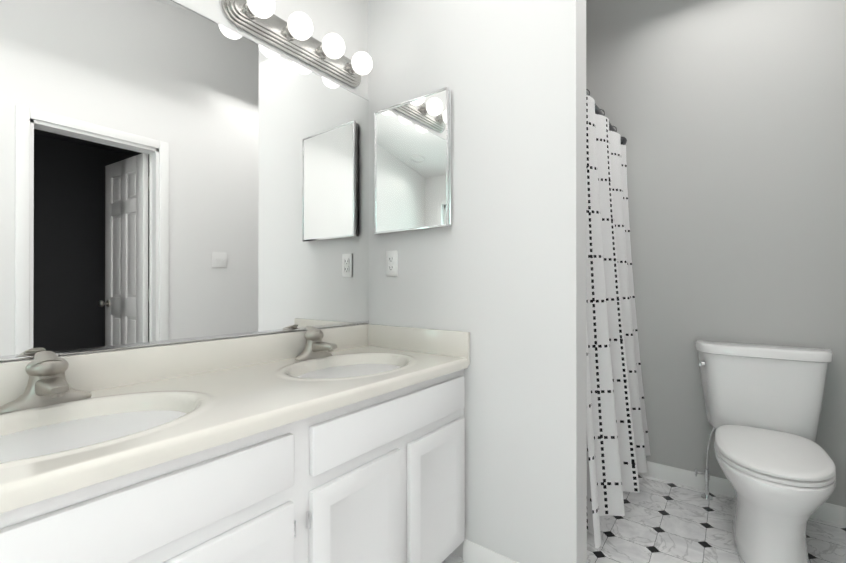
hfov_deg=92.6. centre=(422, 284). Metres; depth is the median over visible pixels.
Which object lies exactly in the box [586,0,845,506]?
wall
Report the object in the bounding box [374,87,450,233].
medicine cabinet mirror
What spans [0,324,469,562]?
bathroom vanity
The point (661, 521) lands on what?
floor
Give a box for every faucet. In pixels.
[0,351,90,412]
[295,326,336,360]
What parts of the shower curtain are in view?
rod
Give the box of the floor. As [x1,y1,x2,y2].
[441,474,845,562]
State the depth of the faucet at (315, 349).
1.54 m
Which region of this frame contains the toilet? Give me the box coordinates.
[694,340,836,562]
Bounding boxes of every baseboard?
[463,539,518,562]
[638,461,845,525]
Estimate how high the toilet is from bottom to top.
0.798 m
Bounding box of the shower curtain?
[586,89,650,547]
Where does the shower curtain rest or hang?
attached to the wall at (727, 119)
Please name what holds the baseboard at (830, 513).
attached to the wall at (727, 119)
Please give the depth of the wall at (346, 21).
1.71 m
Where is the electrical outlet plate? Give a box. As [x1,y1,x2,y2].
[386,250,397,275]
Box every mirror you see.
[0,0,368,360]
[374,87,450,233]
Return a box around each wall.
[0,0,367,361]
[368,0,586,562]
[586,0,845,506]
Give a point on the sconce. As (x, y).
(259, 19)
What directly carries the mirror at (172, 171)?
attached to the wall at (346, 21)
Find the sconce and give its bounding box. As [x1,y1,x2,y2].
[221,0,372,86]
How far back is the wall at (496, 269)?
1.49 m
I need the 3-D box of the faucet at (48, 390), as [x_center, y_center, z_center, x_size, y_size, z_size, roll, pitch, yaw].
[-0.859,0.222,0.934,0.158,0.122,0.164,0,0,37]
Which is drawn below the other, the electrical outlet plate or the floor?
the floor
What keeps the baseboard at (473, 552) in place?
attached to the wall at (496, 269)

